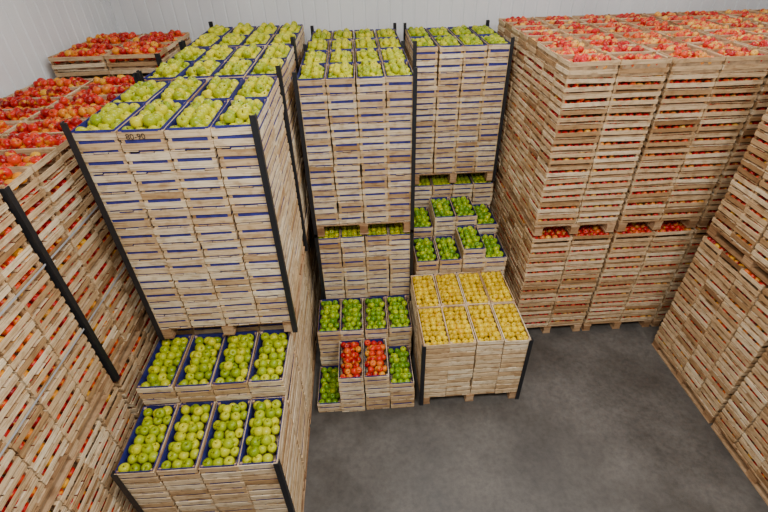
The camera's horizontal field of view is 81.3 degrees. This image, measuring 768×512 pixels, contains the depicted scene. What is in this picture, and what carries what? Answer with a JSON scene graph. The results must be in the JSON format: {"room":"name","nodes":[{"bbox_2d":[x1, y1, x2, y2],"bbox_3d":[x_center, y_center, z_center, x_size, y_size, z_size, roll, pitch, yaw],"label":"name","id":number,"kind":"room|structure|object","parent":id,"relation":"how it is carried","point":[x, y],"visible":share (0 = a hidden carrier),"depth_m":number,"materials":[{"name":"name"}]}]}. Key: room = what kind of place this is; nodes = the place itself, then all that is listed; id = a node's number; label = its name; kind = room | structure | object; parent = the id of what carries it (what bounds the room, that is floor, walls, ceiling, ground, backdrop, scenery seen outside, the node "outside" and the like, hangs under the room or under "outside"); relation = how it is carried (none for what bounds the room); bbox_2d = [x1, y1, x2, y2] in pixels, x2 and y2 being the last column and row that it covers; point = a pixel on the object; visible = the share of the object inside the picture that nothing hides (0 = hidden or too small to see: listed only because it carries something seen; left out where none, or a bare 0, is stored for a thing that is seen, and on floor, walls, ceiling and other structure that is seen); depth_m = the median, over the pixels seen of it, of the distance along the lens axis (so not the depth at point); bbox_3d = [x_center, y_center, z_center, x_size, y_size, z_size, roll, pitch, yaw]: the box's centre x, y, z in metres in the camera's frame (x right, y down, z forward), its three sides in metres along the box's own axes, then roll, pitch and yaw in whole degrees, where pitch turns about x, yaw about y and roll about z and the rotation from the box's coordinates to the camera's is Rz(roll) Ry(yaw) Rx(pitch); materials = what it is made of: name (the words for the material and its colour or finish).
{"room":"fruit storage warehouse","nodes":[
{"label":"fruit storage warehouse","id":0,"kind":"room"},
{"bbox_2d":[0,0,114,97],"bbox_3d":[-3.498,0.326,2.541,0.150,5.900,10.120,-3,37,-2],"label":"wall","id":1,"kind":"structure","parent":0,"point":[31,31],"depth_m":4.72,"materials":[{"name":"white metal"}]},
{"bbox_2d":[110,0,767,53],"bbox_3d":[0.974,-2.976,6.838,9.440,5.900,0.150,-3,37,-2],"label":"wall","id":2,"kind":"structure","parent":0,"point":[193,17],"depth_m":6.32,"materials":[{"name":"white metal"}]},
{"bbox_2d":[104,0,119,32],"bbox_3d":[-3.705,-2.667,6.587,0.050,5.900,0.050,-3,37,-2],"label":"trim","id":3,"kind":"structure","parent":2,"relation":"attached to","point":[107,2],"depth_m":6.11,"materials":[{"name":"white metal"}]},
{"bbox_2d":[304,289,767,511],"bbox_3d":[1.352,2.500,4.516,9.740,0.150,10.420,-3,37,-2],"label":"floor","id":4,"kind":"structure","parent":0,"point":[598,422],"depth_m":4.93,"materials":[{"name":"concrete"}]},
{"bbox_2d":[0,74,134,121],"bbox_3d":[-2.888,-0.100,5.104,1.166,3.508,1.233,-3,37,-2],"label":"crates","id":5,"kind":"object","parent":4,"relation":"on","point":[62,98],"visible":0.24,"depth_m":3.97,"materials":[{"name":"red food"}]},
{"bbox_2d":[0,194,136,511],"bbox_3d":[-2.740,1.373,3.112,1.172,3.505,1.231,-3,37,-2],"label":"crates","id":6,"kind":"object","parent":4,"relation":"on","point":[63,432],"visible":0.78,"depth_m":2.92,"materials":[{"name":"brown wood"}]},
{"bbox_2d":[0,117,158,419],"bbox_3d":[-2.813,0.636,4.110,1.168,3.505,1.232,-3,37,-2],"label":"crates","id":7,"kind":"object","parent":4,"relation":"on","point":[43,185],"visible":0.44,"depth_m":3.35,"materials":[{"name":"brown wood"}]},
{"bbox_2d":[47,29,191,78],"bbox_3d":[-2.983,-1.061,6.280,1.170,3.655,1.229,-3,37,-2],"label":"crates","id":8,"kind":"object","parent":4,"relation":"on","point":[124,53],"visible":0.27,"depth_m":4.88,"materials":[{"name":"red food"}]},
{"bbox_2d":[59,72,316,423],"bbox_3d":[-1.481,0.201,4.502,1.297,3.680,1.356,-3,37,-2],"label":"crates","id":9,"kind":"object","parent":4,"relation":"on","point":[191,181],"visible":0.88,"depth_m":3.41,"materials":[{"name":"brown wood"}]},
{"bbox_2d":[110,330,309,511],"bbox_3d":[-1.428,1.701,4.162,1.236,1.673,1.221,-3,37,-2],"label":"crates","id":10,"kind":"object","parent":4,"relation":"on","point":[223,425],"visible":1,"depth_m":3.71,"materials":[{"name":"brown wood"}]},
{"bbox_2d":[136,38,320,342],"bbox_3d":[-1.557,-0.549,5.518,1.294,3.680,1.344,-3,37,-2],"label":"crates","id":11,"kind":"object","parent":4,"relation":"on","point":[279,60],"visible":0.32,"depth_m":4.52,"materials":[{"name":"brown wood"}]},
{"bbox_2d":[181,21,318,267],"bbox_3d":[-1.637,-1.298,6.531,1.300,3.680,1.329,-3,37,-2],"label":"crates","id":12,"kind":"object","parent":4,"relation":"on","point":[265,35],"visible":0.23,"depth_m":5.33,"materials":[{"name":"green food"}]},
{"bbox_2d":[303,23,404,71],"bbox_3d":[-0.351,-1.432,6.776,1.194,3.550,1.224,-3,37,-2],"label":"crates","id":13,"kind":"object","parent":4,"relation":"on","point":[320,40],"visible":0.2,"depth_m":5.66,"materials":[{"name":"green food"}]},
{"bbox_2d":[292,47,417,322],"bbox_3d":[-0.274,-0.696,5.779,1.192,3.550,1.221,-3,37,-2],"label":"crates","id":14,"kind":"object","parent":4,"relation":"on","point":[358,128],"visible":0.96,"depth_m":4.89,"materials":[{"name":"brown wood"}]},
{"bbox_2d":[317,295,414,411],"bbox_3d":[-0.235,1.167,5.581,1.176,0.803,1.219,-3,37,-2],"label":"crate stack","id":15,"kind":"object","parent":4,"relation":"on","point":[351,349],"visible":1,"depth_m":5.40,"materials":[{"name":"green food"}]},
{"bbox_2d":[403,20,514,208],"bbox_3d":[0.945,-1.484,6.799,1.204,3.550,1.224,-3,37,-2],"label":"crates","id":16,"kind":"object","parent":4,"relation":"on","point":[463,75],"visible":0.84,"depth_m":5.83,"materials":[{"name":"brown wood"}]},
{"bbox_2d":[413,196,506,276],"bbox_3d":[0.980,0.047,6.415,1.192,1.546,1.134,-3,37,-2],"label":"crates","id":17,"kind":"object","parent":4,"relation":"on","point":[455,234],"visible":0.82,"depth_m":6.01,"materials":[{"name":"green food"}]},
{"bbox_2d":[410,270,533,405],"bbox_3d":[0.981,0.963,5.566,1.204,1.085,1.239,-3,37,-2],"label":"crates","id":18,"kind":"object","parent":4,"relation":"on","point":[470,336],"visible":1,"depth_m":5.13,"materials":[{"name":"yellow food"}]},
{"bbox_2d":[490,15,609,234],"bbox_3d":[2.122,-1.472,6.667,1.000,3.637,1.230,-3,37,-2],"label":"crates","id":19,"kind":"object","parent":4,"relation":"on","point":[521,28],"visible":0.29,"depth_m":5.75,"materials":[{"name":"brown wood"}]},
{"bbox_2d":[497,33,671,332],"bbox_3d":[2.200,-0.736,5.673,1.002,3.635,1.226,-3,37,-2],"label":"crates","id":20,"kind":"object","parent":4,"relation":"on","point":[577,115],"visible":0.98,"depth_m":4.95,"materials":[{"name":"brown wood"}]},
{"bbox_2d":[572,12,694,33],"bbox_3d":[3.118,-1.524,6.706,0.999,3.634,1.226,-3,37,-2],"label":"crates","id":21,"kind":"object","parent":4,"relation":"on","point":[632,22],"visible":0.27,"depth_m":5.60,"materials":[{"name":"red food"}]},
{"bbox_2d":[581,29,767,330],"bbox_3d":[3.195,-0.786,5.710,0.992,3.630,1.230,-3,37,-2],"label":"crates","id":22,"kind":"object","parent":4,"relation":"on","point":[674,177],"visible":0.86,"depth_m":4.87,"materials":[{"name":"brown wood"}]},
{"bbox_2d":[642,11,767,30],"bbox_3d":[4.115,-1.577,6.744,1.003,3.630,1.224,-3,37,-2],"label":"crates","id":23,"kind":"object","parent":4,"relation":"on","point":[697,20],"visible":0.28,"depth_m":5.59,"materials":[{"name":"red food"}]},
{"bbox_2d":[650,28,767,326],"bbox_3d":[4.195,-0.843,5.746,0.992,3.635,1.227,-3,37,-2],"label":"crates","id":24,"kind":"object","parent":4,"relation":"on","point":[757,38],"visible":0.2,"depth_m":4.99,"materials":[{"name":"brown wood"}]},
{"bbox_2d":[652,108,767,422],"bbox_3d":[4.519,0.036,4.522,1.820,3.667,1.223,-3,37,-2],"label":"crates","id":25,"kind":"object","parent":4,"relation":"on","point":[713,333],"visible":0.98,"depth_m":4.75,"materials":[{"name":"brown wood"}]},
{"bbox_2d":[711,347,767,504],"bbox_3d":[4.593,0.771,3.529,1.810,3.665,1.234,-3,37,-2],"label":"crates","id":26,"kind":"object","parent":4,"relation":"on","point":[741,426],"visible":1,"depth_m":4.53,"materials":[{"name":"brown wood"}]},
{"bbox_2d":[714,8,767,23],"bbox_3d":[5.115,-1.629,6.779,0.987,3.630,1.228,-3,37,-2],"label":"crates","id":27,"kind":"object","parent":4,"relation":"on","point":[757,15],"visible":0.1,"depth_m":5.94,"materials":[{"name":"red food"}]}
]}

